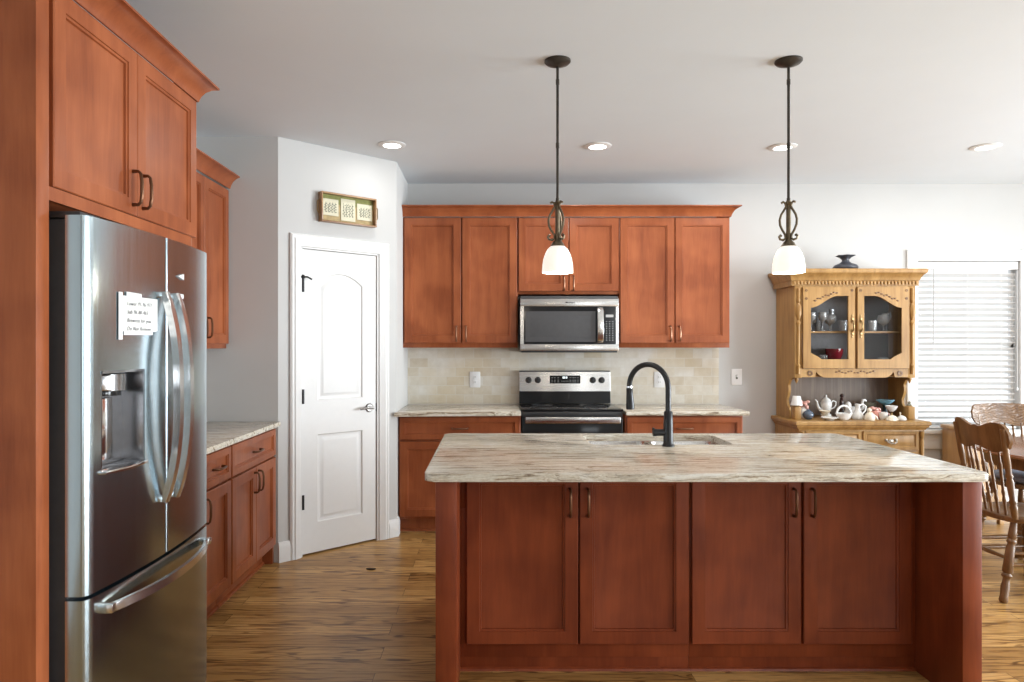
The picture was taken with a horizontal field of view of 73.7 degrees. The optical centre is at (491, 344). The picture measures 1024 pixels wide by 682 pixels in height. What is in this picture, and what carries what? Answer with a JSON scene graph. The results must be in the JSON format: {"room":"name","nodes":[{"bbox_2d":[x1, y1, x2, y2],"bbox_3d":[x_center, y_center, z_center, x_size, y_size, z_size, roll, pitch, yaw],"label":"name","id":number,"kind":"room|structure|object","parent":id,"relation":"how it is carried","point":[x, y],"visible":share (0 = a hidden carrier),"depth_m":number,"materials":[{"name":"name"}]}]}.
{"room":"kitchen","nodes":[
{"label":"kitchen","id":0,"kind":"room"},
{"bbox_2d":[196,137,277,562],"bbox_3d":[-1.699,0.034,4.448,0.642,2.743,0.100,0,0,0],"label":"wall","id":1,"kind":"structure","parent":0,"point":[242,376],"depth_m":4.40,"materials":[{"name":"paint"}]},
{"bbox_2d":[278,137,396,541],"bbox_3d":[-1.072,0.034,4.740,0.911,2.743,0.100,0,0,-42],"label":"wall","id":2,"kind":"structure","parent":0,"point":[305,170],"depth_m":4.58,"materials":[{"name":"paint"}]},
{"bbox_2d":[278,540,289,562],"bbox_3d":[-1.344,1.340,4.418,0.077,0.130,0.016,0,0,-42],"label":"baseboard","id":3,"kind":"structure","parent":2,"relation":"attached to","point":[283,547],"depth_m":4.41,"materials":[{"name":"white paint"}]},
{"bbox_2d":[289,232,388,560],"bbox_3d":[-1.055,0.338,4.725,0.761,2.134,0.145,0,0,-42],"label":"door","id":4,"kind":"structure","parent":2,"relation":"in","point":[339,287],"depth_m":4.70,"materials":[{"name":"white paint"}]},
{"bbox_2d":[317,191,377,227],"bbox_3d":[-0.991,-0.927,4.711,0.478,0.210,0.049,-1,1,-42],"label":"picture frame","id":5,"kind":"object","parent":2,"relation":"attached to","point":[336,208],"visible":1,"depth_m":4.71,"materials":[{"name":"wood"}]},
{"bbox_2d":[324,202,336,212],"bbox_3d":[-1.096,-0.929,4.628,0.096,0.070,0.002,-1,1,-42],"label":"print","id":6,"kind":"object","parent":5,"relation":"attached to","point":[332,202],"depth_m":4.62},
{"bbox_2d":[343,205,353,217],"bbox_3d":[-0.994,-0.925,4.720,0.089,0.094,0.002,-1,1,-42],"label":"print","id":7,"kind":"object","parent":5,"relation":"attached to","point":[348,210],"depth_m":4.72},
{"bbox_2d":[359,208,369,217],"bbox_3d":[-0.896,-0.927,4.808,0.092,0.070,0.002,-1,1,-42],"label":"print","id":8,"kind":"object","parent":5,"relation":"attached to","point":[363,212],"depth_m":4.81},
{"bbox_2d":[389,516,399,537],"bbox_3d":[-0.705,1.340,5.013,0.048,0.130,0.150,0,0,23],"label":"baseboard","id":9,"kind":"structure","parent":2,"relation":"attached to","point":[394,524],"depth_m":4.98,"materials":[{"name":"white paint"}]},
{"bbox_2d":[397,164,407,516],"bbox_3d":[-0.750,0.034,5.343,0.100,2.743,0.673,0,0,0],"label":"wall","id":10,"kind":"structure","parent":0,"point":[402,185],"depth_m":5.22,"materials":[{"name":"paint"}]},
{"bbox_2d":[73,0,1023,183],"bbox_3d":[2.490,-1.388,0.740,9.260,0.100,10.120,0,0,0],"label":"ceiling","id":11,"kind":"structure","parent":0,"point":[680,91],"depth_m":3.52,"materials":[{"name":"paint"}]},
{"bbox_2d":[378,141,405,148],"bbox_3d":[-0.669,-1.332,4.570,0.184,0.010,0.184,0,0,0],"label":"recessed light","id":12,"kind":"object","parent":11,"relation":"in","point":[384,144],"visible":1,"depth_m":4.54,"materials":[{"name":"white paint"}]},
{"bbox_2d":[542,55,572,273],"bbox_3d":[0.309,-0.838,3.220,0.147,1.000,0.147,0,0,0],"label":"pendant light","id":13,"kind":"object","parent":11,"relation":"hanging from","point":[557,259],"visible":1,"depth_m":3.20,"materials":[{"name":"glass"}]},
{"bbox_2d":[584,142,610,149],"bbox_3d":[0.711,-1.332,4.600,0.184,0.010,0.184,0,0,0],"label":"recessed light","id":14,"kind":"object","parent":11,"relation":"in","point":[594,145],"visible":1,"depth_m":4.58,"materials":[{"name":"white paint"}]},
{"bbox_2d":[768,143,796,150],"bbox_3d":[1.965,-1.332,4.620,0.184,0.010,0.184,0,0,0],"label":"recessed light","id":15,"kind":"object","parent":11,"relation":"in","point":[781,146],"visible":0.85,"depth_m":4.60,"materials":[{"name":"white paint"}]},
{"bbox_2d":[772,55,805,273],"bbox_3d":[1.398,-0.838,3.220,0.147,1.000,0.147,0,0,0],"label":"pendant light","id":16,"kind":"object","parent":11,"relation":"hanging from","point":[788,259],"visible":1,"depth_m":3.20,"materials":[{"name":"glass"}]},
{"bbox_2d":[969,143,1001,150],"bbox_3d":[3.338,-1.332,4.620,0.184,0.010,0.184,0,0,0],"label":"recessed light","id":17,"kind":"object","parent":11,"relation":"in","point":[988,146],"visible":1,"depth_m":4.60,"materials":[{"name":"white paint"}]},
{"bbox_2d":[205,520,1023,681],"bbox_3d":[2.490,1.455,0.740,9.260,0.100,10.120,0,0,0],"label":"floor","id":18,"kind":"structure","parent":0,"point":[319,616],"depth_m":3.38,"materials":[{"name":"brown wood"}]},
{"bbox_2d":[0,0,219,681],"bbox_3d":[-1.593,0.152,2.364,0.843,2.505,1.149,0,0,0],"label":"tall cabinet","id":19,"kind":"object","parent":18,"relation":"on","point":[88,125],"visible":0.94,"depth_m":1.90,"materials":[{"name":"brown wood"}]},
{"bbox_2d":[49,211,210,681],"bbox_3d":[-1.469,0.512,2.350,0.842,1.785,0.836,0,0,0],"label":"refrigerator","id":20,"kind":"object","parent":18,"relation":"on","point":[129,542],"visible":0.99,"depth_m":2.11,"materials":[{"name":"silver metal"}]},
{"bbox_2d":[118,292,156,339],"bbox_3d":[-1.123,-0.089,2.174,0.004,0.148,0.213,0,0,3],"label":"paper note","id":21,"kind":"object","parent":20,"relation":"attached to","point":[137,315],"visible":1,"depth_m":2.16,"materials":[{"name":"white paper"}]},
{"bbox_2d":[205,446,230,618],"bbox_3d":[-1.681,0.966,3.254,0.668,0.878,0.764,0,0,0],"label":"base cabinet","id":22,"kind":"object","parent":18,"relation":"on","point":[218,522],"visible":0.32,"depth_m":3.49,"materials":[{"name":"brown wood"}]},
{"bbox_2d":[207,422,280,453],"bbox_3d":[-1.690,0.511,3.634,0.659,0.032,1.523,0,0,0],"label":"countertop","id":23,"kind":"structure","parent":22,"relation":"on","point":[220,435],"depth_m":3.89,"materials":[{"name":"stone"}]},
{"bbox_2d":[216,429,275,607],"bbox_3d":[-1.681,0.966,4.018,0.668,0.878,0.756,0,0,0],"label":"base cabinet","id":24,"kind":"object","parent":18,"relation":"on","point":[253,461],"visible":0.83,"depth_m":3.96,"materials":[{"name":"brown wood"}]},
{"bbox_2d":[399,416,520,530],"bbox_3d":[-0.241,0.966,5.353,0.911,0.878,0.643,0,0,0],"label":"base cabinet","id":25,"kind":"object","parent":18,"relation":"on","point":[420,438],"visible":0.39,"depth_m":5.08,"materials":[{"name":"brown wood"}]},
{"bbox_2d":[394,404,520,416],"bbox_3d":[-0.248,0.511,5.316,0.924,0.032,0.707,0,0,0],"label":"countertop","id":26,"kind":"structure","parent":25,"relation":"on","point":[410,410],"depth_m":5.12,"materials":[{"name":"stone"}]},
{"bbox_2d":[436,482,688,681],"bbox_3d":[0.314,0.966,3.215,1.066,0.878,1.140,0,0,0],"label":"base cabinet","id":27,"kind":"object","parent":18,"relation":"on","point":[531,576],"visible":0.8,"depth_m":2.93,"materials":[{"name":"brown wood"}]},
{"bbox_2d":[425,433,987,481],"bbox_3d":[0.829,0.511,3.211,2.178,0.032,1.192,0,0,0],"label":"countertop","id":28,"kind":"structure","parent":27,"relation":"on","point":[459,457],"depth_m":2.91,"materials":[{"name":"stone"}]},
{"bbox_2d":[626,362,674,446],"bbox_3d":[0.770,0.290,3.385,0.270,0.408,0.095,0,0,43],"label":"kitchen faucet","id":29,"kind":"object","parent":28,"relation":"on","point":[666,432],"visible":1,"depth_m":3.32,"materials":[{"name":"black metal"}]},
{"bbox_2d":[588,441,719,444],"bbox_3d":[0.845,0.614,3.555,0.722,0.172,0.376,0,0,0],"label":"sink","id":30,"kind":"object","parent":28,"relation":"in","point":[590,442],"visible":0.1,"depth_m":3.73,"materials":[{"name":"metal"}]},
{"bbox_2d":[518,371,622,432],"bbox_3d":[0.598,0.810,5.348,0.764,1.189,0.631,0,0,0],"label":"electric range","id":31,"kind":"object","parent":18,"relation":"on","point":[534,386],"visible":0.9,"depth_m":5.58,"materials":[{"name":"metal"}]},
{"bbox_2d":[518,404,622,410],"bbox_3d":[0.598,0.491,5.340,0.764,0.016,0.505,0,0,0],"label":"cooktop","id":32,"kind":"object","parent":31,"relation":"in","point":[523,407],"depth_m":5.23,"materials":[{"name":"black glass"}]},
{"bbox_2d":[622,414,742,441],"bbox_3d":[1.430,0.966,5.353,0.876,0.878,0.643,0,0,0],"label":"base cabinet","id":33,"kind":"object","parent":18,"relation":"on","point":[631,424],"visible":0.26,"depth_m":5.08,"materials":[{"name":"brown wood"}]},
{"bbox_2d":[613,404,749,415],"bbox_3d":[1.448,0.511,5.357,0.911,0.032,0.624,0,0,0],"label":"countertop","id":34,"kind":"structure","parent":33,"relation":"on","point":[639,409],"depth_m":5.12,"materials":[{"name":"stone"}]},
{"bbox_2d":[688,482,981,681],"bbox_3d":[1.373,0.966,3.215,1.050,0.878,1.140,0,0,0],"label":"base cabinet","id":35,"kind":"object","parent":18,"relation":"on","point":[784,576],"visible":0.78,"depth_m":2.93,"materials":[{"name":"brown wood"}]},
{"bbox_2d":[768,268,931,455],"bbox_3d":[2.826,0.409,5.420,1.080,1.992,0.483,0,0,0],"label":"china hutch","id":36,"kind":"object","parent":18,"relation":"on","point":[852,293],"visible":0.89,"depth_m":5.32,"materials":[{"name":"brown wood"}]},
{"bbox_2d":[790,396,802,405],"bbox_3d":[2.386,0.440,5.350,0.090,0.076,0.090,0,0,0],"label":"shade","id":37,"kind":"object","parent":36,"relation":"on","point":[796,400],"visible":1,"depth_m":5.32,"materials":[{"name":"ceramic"}]},
{"bbox_2d":[800,400,809,417],"bbox_3d":[2.489,0.514,5.447,0.087,0.142,0.088,0,0,30],"label":"figurine","id":38,"kind":"object","parent":36,"relation":"on","point":[804,406],"visible":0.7,"depth_m":5.42,"materials":[{"name":"ceramic"}]},
{"bbox_2d":[802,409,813,418],"bbox_3d":[2.466,0.544,5.327,0.084,0.082,0.080,0,0,0],"label":"ornament","id":39,"kind":"object","parent":36,"relation":"on","point":[807,414],"visible":1,"depth_m":5.30,"materials":[{"name":"ceramic"}]},
{"bbox_2d":[811,315,816,327],"bbox_3d":[2.594,-0.171,5.552,0.094,0.130,0.094,0,0,0],"label":"glass","id":40,"kind":"object","parent":36,"relation":"on","point":[815,320],"visible":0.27,"depth_m":5.53,"materials":[{"name":"clear glass"}]},
{"bbox_2d":[814,322,822,330],"bbox_3d":[2.659,-0.148,5.562,0.066,0.085,0.066,0,0,0],"label":"drinking glass","id":41,"kind":"object","parent":36,"relation":"on","point":[821,322],"visible":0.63,"depth_m":5.55,"materials":[{"name":"clear glass"}]},
{"bbox_2d":[818,312,826,330],"bbox_3d":[2.626,-0.181,5.427,0.072,0.150,0.072,0,0,0],"label":"wine glass","id":42,"kind":"object","parent":36,"relation":"on","point":[819,317],"visible":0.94,"depth_m":5.42,"materials":[{"name":"clear glass"}]},
{"bbox_2d":[819,410,830,418],"bbox_3d":[2.631,0.553,5.397,0.092,0.064,0.092,0,0,0],"label":"dish","id":43,"kind":"object","parent":36,"relation":"on","point":[824,412],"visible":0.77,"depth_m":5.38,"materials":[{"name":"white ceramic"}]},
{"bbox_2d":[815,395,836,415],"bbox_3d":[2.683,0.494,5.494,0.160,0.181,0.087,0,0,25],"label":"teapot","id":44,"kind":"object","parent":36,"relation":"on","point":[826,403],"visible":0.72,"depth_m":5.47,"materials":[{"name":"ceramic"}]},
{"bbox_2d":[821,416,837,419],"bbox_3d":[2.611,0.574,5.289,0.126,0.023,0.127,0,0,0],"label":"saucer","id":45,"kind":"object","parent":36,"relation":"on","point":[823,417],"visible":1,"depth_m":5.28,"materials":[{"name":"ceramic"}]},
{"bbox_2d":[824,315,836,330],"bbox_3d":[2.704,-0.171,5.462,0.094,0.130,0.094,0,0,0],"label":"glass","id":46,"kind":"object","parent":36,"relation":"on","point":[834,316],"visible":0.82,"depth_m":5.44,"materials":[{"name":"clear glass"}]},
{"bbox_2d":[825,349,842,368],"bbox_3d":[2.776,0.135,5.542,0.136,0.200,0.136,0,0,0],"label":"bowl","id":47,"kind":"object","parent":36,"relation":"on","point":[832,353],"visible":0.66,"depth_m":5.49,"materials":[{"name":"red ceramic"}]},
{"bbox_2d":[839,394,843,412],"bbox_3d":[2.846,0.493,5.562,0.056,0.184,0.056,0,0,0],"label":"figurine","id":48,"kind":"object","parent":36,"relation":"on","point":[841,402],"visible":0.76,"depth_m":5.55,"materials":[{"name":"ceramic"}]},
{"bbox_2d":[838,320,846,330],"bbox_3d":[2.796,-0.148,5.442,0.066,0.085,0.066,0,0,0],"label":"drinking glass","id":49,"kind":"object","parent":36,"relation":"on","point":[839,321],"visible":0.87,"depth_m":5.43,"materials":[{"name":"clear glass"}]},
{"bbox_2d":[835,405,852,419],"bbox_3d":[2.726,0.526,5.292,0.128,0.118,0.097,0,0,0],"label":"basket","id":50,"kind":"object","parent":36,"relation":"on","point":[841,416],"visible":1,"depth_m":5.28,"materials":[{"name":"ceramic"}]},
{"bbox_2d":[835,412,852,419],"bbox_3d":[2.726,0.558,5.292,0.128,0.053,0.097,0,0,0],"label":"bowl","id":51,"kind":"object","parent":50,"relation":"on","point":[841,416],"depth_m":5.26,"materials":[{"name":"ceramic"}]},
{"bbox_2d":[833,254,858,267],"bbox_3d":[2.826,-0.649,5.460,0.188,0.124,0.188,0,0,0],"label":"vase","id":52,"kind":"object","parent":36,"relation":"on","point":[845,263],"visible":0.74,"depth_m":5.41,"materials":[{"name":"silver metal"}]},
{"bbox_2d":[771,415,931,429],"bbox_3d":[2.826,0.619,5.425,1.028,0.066,0.474,0,0,0],"label":"countertop","id":53,"kind":"structure","parent":36,"relation":"on","point":[816,423],"depth_m":5.20,"materials":[{"name":"brown wood"}]},
{"bbox_2d":[844,399,866,412],"bbox_3d":[2.917,0.510,5.477,0.179,0.148,0.077,0,0,0],"label":"swan","id":54,"kind":"object","parent":36,"relation":"on","point":[847,403],"visible":0.58,"depth_m":5.46,"materials":[{"name":"white ceramic"}]},
{"bbox_2d":[811,331,899,332],"bbox_3d":[2.826,-0.098,5.520,0.899,0.014,0.256,0,0,0],"label":"shelf","id":55,"kind":"object","parent":36,"relation":"attached to","point":[811,331],"depth_m":5.39,"materials":[{"name":"brown wood"}]},
{"bbox_2d":[851,403,866,419],"bbox_3d":[2.875,0.523,5.359,0.101,0.124,0.092,0,0,39],"label":"porcelain ewer","id":56,"kind":"object","parent":36,"relation":"on","point":[857,414],"visible":0.99,"depth_m":5.34,"materials":[{"name":"white ceramic"}]},
{"bbox_2d":[864,402,875,415],"bbox_3d":[3.058,0.527,5.547,0.116,0.115,0.116,0,0,0],"label":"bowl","id":57,"kind":"object","parent":36,"relation":"on","point":[868,404],"visible":0.35,"depth_m":5.51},
{"bbox_2d":[864,408,877,420],"bbox_3d":[2.926,0.538,5.284,0.079,0.094,0.088,0,0,-29],"label":"figurine","id":58,"kind":"object","parent":36,"relation":"on","point":[869,415],"visible":1,"depth_m":5.26,"materials":[{"name":"white ceramic"}]},
{"bbox_2d":[868,320,876,330],"bbox_3d":[3.024,-0.148,5.427,0.066,0.085,0.066,0,0,0],"label":"drinking glass","id":59,"kind":"object","parent":36,"relation":"on","point":[869,328],"visible":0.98,"depth_m":5.42,"materials":[{"name":"clear glass"}]},
{"bbox_2d":[869,406,880,418],"bbox_3d":[3.006,0.537,5.372,0.100,0.097,0.084,0,0,0],"label":"figurine","id":60,"kind":"object","parent":36,"relation":"on","point":[875,410],"visible":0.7,"depth_m":5.34,"materials":[{"name":"pink ceramic"}]},
{"bbox_2d":[877,315,889,330],"bbox_3d":[3.130,-0.171,5.462,0.094,0.130,0.094,0,0,0],"label":"glass","id":61,"kind":"object","parent":36,"relation":"on","point":[879,321],"visible":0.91,"depth_m":5.45,"materials":[{"name":"clear glass"}]},
{"bbox_2d":[879,412,889,419],"bbox_3d":[3.057,0.557,5.329,0.077,0.056,0.068,0,0,37],"label":"cup","id":62,"kind":"object","parent":36,"relation":"on","point":[882,415],"visible":0.94,"depth_m":5.31,"materials":[{"name":"ceramic"}]},
{"bbox_2d":[876,399,894,415],"bbox_3d":[3.151,0.514,5.472,0.122,0.142,0.114,0,0,42],"label":"blue compote","id":63,"kind":"object","parent":36,"relation":"on","point":[883,402],"visible":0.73,"depth_m":5.45,"materials":[{"name":"clear glass"}]},
{"bbox_2d":[876,399,894,404],"bbox_3d":[3.151,0.463,5.472,0.122,0.040,0.114,0,0,-42],"label":"bowl","id":64,"kind":"object","parent":63,"relation":"on","point":[882,401],"depth_m":5.44,"materials":[{"name":"blue glass"}]},
{"bbox_2d":[881,313,891,320],"bbox_3d":[3.195,-0.181,5.532,0.072,0.150,0.072,0,0,0],"label":"wine glass","id":65,"kind":"object","parent":36,"relation":"on","point":[882,316],"visible":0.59,"depth_m":5.52,"materials":[{"name":"clear glass"}]},
{"bbox_2d":[885,405,897,414],"bbox_3d":[3.136,0.533,5.362,0.092,0.104,0.092,0,0,0],"label":"cup","id":66,"kind":"object","parent":36,"relation":"on","point":[891,408],"visible":0.78,"depth_m":5.34,"materials":[{"name":"white ceramic"}]},
{"bbox_2d":[886,415,898,420],"bbox_3d":[3.091,0.565,5.277,0.095,0.040,0.058,0,0,0],"label":"shell","id":67,"kind":"object","parent":36,"relation":"on","point":[891,417],"visible":1,"depth_m":5.26,"materials":[{"name":"white ceramic"}]},
{"bbox_2d":[897,412,906,420],"bbox_3d":[3.166,0.553,5.277,0.068,0.064,0.067,0,0,0],"label":"bell","id":68,"kind":"object","parent":36,"relation":"on","point":[900,417],"visible":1,"depth_m":5.26,"materials":[{"name":"ceramic"}]},
{"bbox_2d":[940,424,1003,524],"bbox_3d":[3.850,1.029,5.446,0.330,0.752,0.348,0,0,0],"label":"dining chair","id":69,"kind":"object","parent":18,"relation":"on","point":[950,454],"visible":0.19,"depth_m":5.48,"materials":[{"name":"beige wood"}]},
{"bbox_2d":[953,417,1023,603],"bbox_3d":[2.997,0.920,3.900,0.493,0.979,0.455,0,0,0],"label":"dining chair","id":70,"kind":"object","parent":18,"relation":"on","point":[994,437],"visible":0.7,"depth_m":3.81,"materials":[{"name":"brown wood"}]},
{"bbox_2d":[971,403,1023,544],"bbox_3d":[3.740,0.919,4.793,0.470,0.979,0.497,0,0,0],"label":"dining chair","id":71,"kind":"object","parent":18,"relation":"on","point":[982,413],"visible":0.28,"depth_m":5.00,"materials":[{"name":"brown wood"}]},
{"bbox_2d":[994,469,1023,483],"bbox_3d":[3.740,0.916,4.745,0.390,0.054,0.370,0,0,0],"label":"seat cushion","id":72,"kind":"object","parent":71,"relation":"on","point":[1018,475],"visible":0.53,"depth_m":4.72,"materials":[{"name":"grey fabric"}]},
{"bbox_2d":[971,436,1023,557],"bbox_3d":[3.700,1.022,4.150,1.320,0.754,1.320,0,0,0],"label":"dining table","id":73,"kind":"object","parent":18,"relation":"on","point":[1017,450],"visible":0.38,"depth_m":4.20,"materials":[{"name":"brown wood"}]},
{"bbox_2d":[408,184,1023,497],"bbox_3d":[2.490,0.034,5.740,9.260,2.743,0.120,0,0,0],"label":"wall","id":74,"kind":"structure","parent":0,"point":[876,224],"depth_m":5.68,"materials":[{"name":"paint"}]},
{"bbox_2d":[403,217,517,347],"bbox_3d":[-0.249,-0.487,5.495,0.902,1.025,0.366,0,0,0],"label":"upper cabinet","id":75,"kind":"object","parent":74,"relation":"attached to","point":[460,274],"visible":1,"depth_m":5.36,"materials":[{"name":"brown wood"}]},
{"bbox_2d":[402,205,741,217],"bbox_3d":[0.618,-1.040,5.481,2.634,0.080,0.397,0,0,0],"label":"crown molding","id":76,"kind":"structure","parent":75,"relation":"attached to","point":[408,210],"depth_m":5.33,"materials":[{"name":"brown wood"}]},
{"bbox_2d":[470,372,479,387],"bbox_3d":[-0.142,0.291,5.665,0.088,0.132,0.009,0,0,0],"label":"wall outlet","id":77,"kind":"object","parent":74,"relation":"attached to","point":[474,376],"visible":1,"depth_m":5.66,"materials":[{"name":"white plastic"}]},
{"bbox_2d":[473,375,476,383],"bbox_3d":[-0.142,0.291,5.662,0.034,0.073,0.002,0,0,0],"label":"socket","id":78,"kind":"object","parent":77,"relation":"attached to","point":[474,376],"depth_m":5.66,"materials":[{"name":"white plastic"}]},
{"bbox_2d":[408,343,718,403],"bbox_3d":[0.592,0.245,5.675,2.583,0.520,0.010,0,0,0],"label":"backsplash","id":79,"kind":"structure","parent":74,"relation":"attached to","point":[435,375],"depth_m":5.67,"materials":[{"name":"tile"}]},
{"bbox_2d":[518,217,618,296],"bbox_3d":[0.601,-0.698,5.495,0.795,0.605,0.366,0,0,0],"label":"upper cabinet","id":80,"kind":"object","parent":74,"relation":"attached to","point":[592,243],"visible":0.88,"depth_m":5.36,"materials":[{"name":"brown wood"}]},
{"bbox_2d":[519,296,618,352],"bbox_3d":[0.597,-0.156,5.444,0.758,0.436,0.441,0,0,0],"label":"microwave oven","id":81,"kind":"object","parent":80,"relation":"attached to","point":[547,324],"visible":1,"depth_m":5.26,"materials":[{"name":"metal"}]},
{"bbox_2d":[654,372,664,387],"bbox_3d":[1.388,0.291,5.665,0.088,0.132,0.009,0,0,0],"label":"wall outlet","id":82,"kind":"object","parent":74,"relation":"attached to","point":[659,382],"visible":0.91,"depth_m":5.66,"materials":[{"name":"white plastic"}]},
{"bbox_2d":[657,375,661,383],"bbox_3d":[1.388,0.291,5.662,0.034,0.073,0.002,0,0,0],"label":"socket","id":83,"kind":"object","parent":82,"relation":"attached to","point":[659,377],"depth_m":5.66,"materials":[{"name":"white plastic"}]},
{"bbox_2d":[616,217,728,347],"bbox_3d":[1.433,-0.487,5.495,0.868,1.025,0.366,0,0,0],"label":"upper cabinet","id":84,"kind":"object","parent":74,"relation":"attached to","point":[674,271],"visible":0.95,"depth_m":5.36,"materials":[{"name":"brown wood"}]},
{"bbox_2d":[731,369,741,384],"bbox_3d":[2.033,0.270,5.671,0.088,0.132,0.016,0,0,0],"label":"light switch","id":85,"kind":"object","parent":74,"relation":"attached to","point":[736,374],"visible":1,"depth_m":5.67,"materials":[{"name":"white plastic"}]},
{"bbox_2d":[906,250,1023,448],"bbox_3d":[3.958,0.040,5.705,1.065,1.650,0.150,0,0,0],"label":"window","id":86,"kind":"structure","parent":74,"relation":"in","point":[932,437],"depth_m":5.66,"materials":[{"name":"white paint"}]},
{"bbox_2d":[918,262,1017,428],"bbox_3d":[3.958,0.005,5.700,0.843,1.391,0.071,0,0,0],"label":"window blind","id":87,"kind":"object","parent":86,"relation":"attached to","point":[933,266],"visible":0.73,"depth_m":5.71,"materials":[{"name":"white plastic"}]},
{"bbox_3d":[-2.080,0.034,0.740,0.120,2.743,9.880,0,0,0],"label":"wall","id":88,"kind":"structure","parent":0,"visible":0},
{"bbox_2d":[192,172,228,348],"bbox_3d":[-1.834,-0.487,4.018,0.364,1.025,0.755,0,0,0],"label":"upper cabinet","id":89,"kind":"object","parent":88,"relation":"attached to","point":[212,199],"visible":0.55,"depth_m":4.19,"materials":[{"name":"brown wood"}]},
{"bbox_2d":[196,148,239,188],"bbox_3d":[-1.656,-1.040,3.668,0.068,0.080,1.452,0,0,0],"label":"crown molding","id":90,"kind":"structure","parent":89,"relation":"attached to","point":[205,164],"depth_m":4.08,"materials":[{"name":"brown wood"}]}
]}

